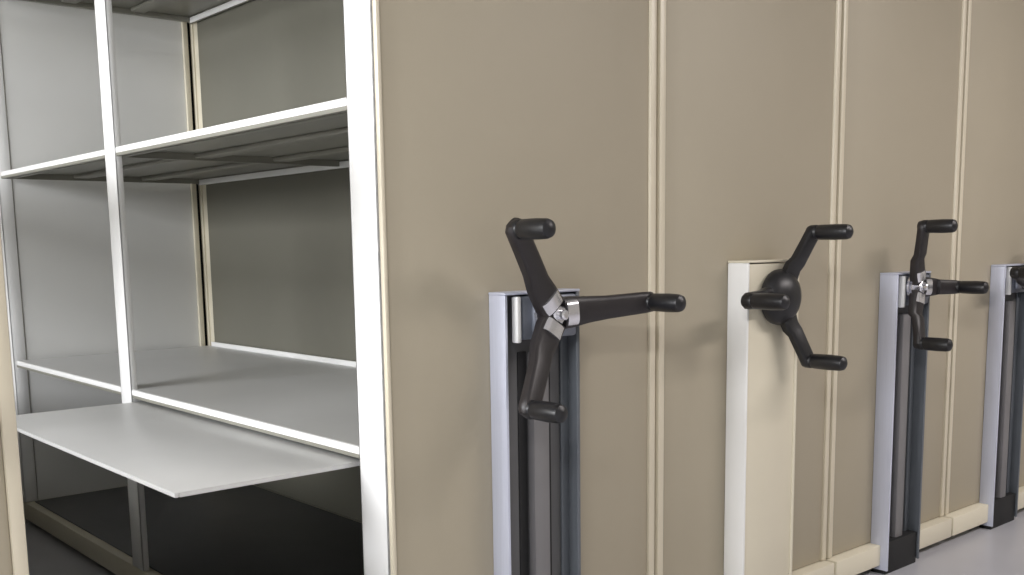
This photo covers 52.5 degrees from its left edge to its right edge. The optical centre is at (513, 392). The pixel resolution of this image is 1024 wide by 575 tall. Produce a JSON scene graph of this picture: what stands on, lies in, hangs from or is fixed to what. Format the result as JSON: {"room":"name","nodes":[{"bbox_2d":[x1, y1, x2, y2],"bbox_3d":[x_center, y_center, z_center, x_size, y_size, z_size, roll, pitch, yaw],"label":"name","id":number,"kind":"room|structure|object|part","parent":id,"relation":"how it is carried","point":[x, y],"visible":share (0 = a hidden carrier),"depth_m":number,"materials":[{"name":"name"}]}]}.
{"room":"archive storage room","nodes":[
{"label":"archive storage room","id":0,"kind":"room"},
{"bbox_2d":[0,39,37,522],"bbox_3d":[-1.814,-0.916,4.288,11.400,2.850,0.100,-8,11,-40],"label":"wall","id":1,"kind":"structure","parent":0,"point":[26,520],"depth_m":4.14,"materials":[{"name":"white paint"}]},
{"bbox_2d":[25,508,1023,574],"bbox_3d":[1.039,0.966,1.261,11.400,0.100,8.740,-8,11,-40],"label":"floor","id":2,"kind":"structure","parent":0,"point":[999,550],"depth_m":3.67,"materials":[{"name":"grey concrete"}]},
{"bbox_2d":[0,231,28,574],"bbox_3d":[-1.893,-0.324,2.247,0.823,2.260,2.890,-8,11,-40],"label":"shelving unit","id":3,"kind":"object","parent":2,"relation":"on","point":[13,543],"visible":1,"depth_m":1.66,"materials":[{"name":"beige paint"}]},
{"bbox_3d":[-1.117,-0.258,1.353,0.774,2.160,0.022,-8,11,-40],"label":"panel","id":4,"kind":"part","parent":3,"relation":"part of","materials":[{"name":"beige paint"}]},
{"bbox_2d":[0,0,685,574],"bbox_3d":[-0.891,-0.462,3.105,1.224,2.260,2.890,-8,11,-40],"label":"shelving unit","id":5,"kind":"object","parent":2,"relation":"on","point":[308,287],"visible":1,"depth_m":2.62,"materials":[{"name":"beige paint"}]},
{"bbox_3d":[-1.967,-0.621,4.045,0.047,2.140,0.032,-8,11,-40],"label":"upright post","id":6,"kind":"part","parent":5,"relation":"part of","materials":[{"name":"beige metal"}]},
{"bbox_3d":[-1.196,-0.503,3.144,0.020,2.140,0.086,-8,11,-40],"label":"upright post","id":7,"kind":"part","parent":5,"relation":"part of","materials":[{"name":"white metal"}]},
{"bbox_3d":[-0.841,-1.409,3.192,0.802,0.031,2.516,-8,11,-40],"label":"shelf","id":8,"kind":"part","parent":5,"relation":"part of","materials":[{"name":"white metal"}]},
{"bbox_3d":[-0.831,-0.746,3.287,0.802,0.031,2.516,-8,11,-40],"label":"shelf","id":9,"kind":"part","parent":5,"relation":"part of","materials":[{"name":"white metal"}]},
{"bbox_3d":[-0.852,0.109,2.613,0.528,0.011,1.240,-8,11,-40],"label":"pull out shelf","id":10,"kind":"part","parent":5,"relation":"part of","materials":[{"name":"white metal"}]},
{"bbox_3d":[-0.820,-0.028,3.390,0.802,0.031,2.516,-8,11,-40],"label":"shelf","id":11,"kind":"part","parent":5,"relation":"part of","materials":[{"name":"white metal"}]},
{"bbox_3d":[-1.355,-0.692,4.515,0.051,2.130,0.065,-8,11,-40],"label":"corner post","id":12,"kind":"part","parent":5,"relation":"part of","materials":[{"name":"beige metal"}]},
{"bbox_3d":[-0.302,-0.368,2.109,0.004,2.140,0.100,-8,11,-40],"label":"upright post","id":13,"kind":"part","parent":5,"relation":"part of","materials":[{"name":"white metal"}]},
{"bbox_3d":[-0.269,-0.375,2.081,0.010,2.160,0.037,-8,11,-40],"label":"edge trim","id":14,"kind":"part","parent":5,"relation":"part of","materials":[{"name":"beige metal"}]},
{"bbox_3d":[-0.021,0.271,2.329,0.022,0.976,0.054,-8,11,-40],"label":"rail","id":15,"kind":"part","parent":5,"relation":"part of","materials":[{"name":"metal"}]},
{"bbox_3d":[0.032,-0.416,2.338,0.786,2.160,0.022,-8,11,-40],"label":"panel","id":16,"kind":"part","parent":5,"relation":"part of","materials":[{"name":"beige paint"}]},
{"bbox_3d":[0.007,-0.159,2.266,0.012,0.101,0.020,-8,11,-40],"label":"bracket plate","id":17,"kind":"part","parent":5,"relation":"part of","materials":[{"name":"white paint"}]},
{"bbox_3d":[0.043,-0.259,2.200,0.048,0.218,0.204,4,10,31],"label":"crank arm","id":18,"kind":"part","parent":5,"relation":"part of","materials":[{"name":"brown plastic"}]},
{"bbox_3d":[0.061,0.306,2.404,0.050,0.810,0.026,-8,11,-40],"label":"chain","id":19,"kind":"part","parent":5,"relation":"part of","materials":[{"name":"grey plastic"}]},
{"bbox_3d":[0.057,-0.060,2.240,0.051,0.220,0.180,3,9,28],"label":"crank arm","id":20,"kind":"part","parent":5,"relation":"part of","materials":[{"name":"brown plastic"}]},
{"bbox_3d":[0.130,0.250,2.458,0.030,0.976,0.054,-8,11,-40],"label":"rail","id":21,"kind":"part","parent":5,"relation":"part of","materials":[{"name":"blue metal"}]},
{"bbox_3d":[0.213,-0.188,2.356,0.261,0.075,0.042,-5,9,-29],"label":"crank arm","id":22,"kind":"part","parent":5,"relation":"part of","materials":[{"name":"brown plastic"}]},
{"bbox_3d":[0.337,-0.458,2.600,0.023,2.160,0.037,-8,11,-40],"label":"edge trim","id":23,"kind":"part","parent":5,"relation":"part of","materials":[{"name":"beige metal"}]},
{"bbox_2d":[654,0,853,574],"bbox_3d":[-0.120,-0.569,3.768,0.801,2.260,2.886,-8,11,-40],"label":"shelving unit","id":24,"kind":"object","parent":2,"relation":"on","point":[747,91],"visible":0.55,"depth_m":2.83,"materials":[{"name":"beige paint"}]},
{"bbox_3d":[0.364,-0.462,2.623,0.023,2.160,0.037,-8,11,-40],"label":"edge trim","id":25,"kind":"part","parent":24,"relation":"part of","materials":[{"name":"beige metal"}]},
{"bbox_3d":[0.613,0.142,2.858,0.009,0.990,0.067,-8,11,-40],"label":"rail","id":26,"kind":"part","parent":24,"relation":"part of","materials":[{"name":"beige metal"}]},
{"bbox_3d":[0.659,-0.248,2.753,0.040,0.065,0.204,6,10,38],"label":"crank arm","id":27,"kind":"part","parent":24,"relation":"part of","materials":[{"name":"black plastic"}]},
{"bbox_3d":[0.784,0.120,3.003,0.010,0.987,0.070,-8,11,-40],"label":"rail","id":28,"kind":"part","parent":24,"relation":"part of","materials":[{"name":"beige metal"}]},
{"bbox_3d":[0.773,-0.167,2.866,0.134,0.200,0.048,-4,9,-18],"label":"crank arm","id":29,"kind":"part","parent":24,"relation":"part of","materials":[{"name":"black plastic"}]},
{"bbox_3d":[0.774,-0.358,2.842,0.141,0.198,0.047,-4,9,-20],"label":"crank arm","id":30,"kind":"part","parent":24,"relation":"part of","materials":[{"name":"black plastic"}]},
{"bbox_3d":[0.950,-0.543,3.125,0.023,2.160,0.037,-8,11,-40],"label":"edge trim","id":31,"kind":"part","parent":24,"relation":"part of","materials":[{"name":"beige metal"}]},
{"bbox_2d":[825,0,988,574],"bbox_3d":[0.472,-0.650,4.280,0.753,2.260,2.880,-8,11,-40],"label":"shelving unit","id":32,"kind":"object","parent":2,"relation":"on","point":[902,61],"visible":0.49,"depth_m":3.35,"materials":[{"name":"beige paint"}]},
{"bbox_3d":[0.976,-0.546,3.147,0.023,2.160,0.037,-8,11,-40],"label":"edge trim","id":33,"kind":"part","parent":32,"relation":"part of","materials":[{"name":"beige metal"}]},
{"bbox_3d":[1.210,0.105,3.378,0.022,0.971,0.062,-8,11,-40],"label":"rail","id":34,"kind":"part","parent":32,"relation":"part of","materials":[{"name":"metal"}]},
{"bbox_3d":[1.284,0.140,3.452,0.050,0.805,0.026,-8,11,-40],"label":"chain","id":35,"kind":"part","parent":32,"relation":"part of","materials":[{"name":"grey plastic"}]},
{"bbox_3d":[1.241,-0.322,3.312,0.012,0.101,0.020,-8,11,-40],"label":"bracket plate","id":36,"kind":"part","parent":32,"relation":"part of","materials":[{"name":"white paint"}]},
{"bbox_3d":[1.289,-0.234,3.297,0.093,0.184,0.065,-8,11,-40],"label":"crank arm","id":37,"kind":"part","parent":32,"relation":"part of","materials":[{"name":"brown plastic"}]},
{"bbox_3d":[1.350,0.085,3.499,0.030,0.971,0.062,-8,11,-40],"label":"rail","id":38,"kind":"part","parent":32,"relation":"part of","materials":[{"name":"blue metal"}]},
{"bbox_3d":[1.278,-0.439,3.268,0.053,0.200,0.108,2,8,16],"label":"crank arm","id":39,"kind":"part","parent":32,"relation":"part of","materials":[{"name":"brown plastic"}]},
{"bbox_3d":[1.375,-0.344,3.361,0.177,0.066,0.043,-5,9,-26],"label":"crank arm","id":40,"kind":"part","parent":32,"relation":"part of","materials":[{"name":"brown plastic"}]},
{"bbox_3d":[1.526,-0.622,3.618,0.023,2.160,0.037,-8,11,-40],"label":"edge trim","id":41,"kind":"part","parent":32,"relation":"part of","materials":[{"name":"beige metal"}]},
{"bbox_2d":[942,0,1023,535],"bbox_3d":[1.055,-0.731,4.782,0.774,2.260,2.875,-8,11,-40],"label":"shelving unit","id":42,"kind":"object","parent":2,"relation":"on","point":[984,481],"visible":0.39,"depth_m":3.81,"materials":[{"name":"beige paint"}]},
{"bbox_3d":[1.552,-0.626,3.641,0.023,2.160,0.037,-8,11,-40],"label":"edge trim","id":43,"kind":"part","parent":42,"relation":"part of","materials":[{"name":"beige metal"}]},
{"bbox_3d":[1.793,0.020,3.883,0.022,0.978,0.054,-8,11,-40],"label":"rail","id":44,"kind":"part","parent":42,"relation":"part of","materials":[{"name":"metal"}]},
{"bbox_3d":[1.872,0.056,3.955,0.050,0.812,0.026,-8,11,-40],"label":"chain","id":45,"kind":"part","parent":42,"relation":"part of","materials":[{"name":"grey plastic"}]},
{"bbox_3d":[1.822,-0.410,3.820,0.012,0.101,0.020,-8,11,-40],"label":"bracket plate","id":46,"kind":"part","parent":42,"relation":"part of","materials":[{"name":"white paint"}]},
{"bbox_3d":[1.937,0.000,4.006,0.030,0.978,0.054,-8,11,-40],"label":"rail","id":47,"kind":"part","parent":42,"relation":"part of","materials":[{"name":"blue metal"}]},
{"bbox_3d":[1.830,-0.418,3.750,0.039,0.080,0.209,6,10,38],"label":"crank arm","id":48,"kind":"part","parent":42,"relation":"part of","materials":[{"name":"brown plastic"}]}
]}

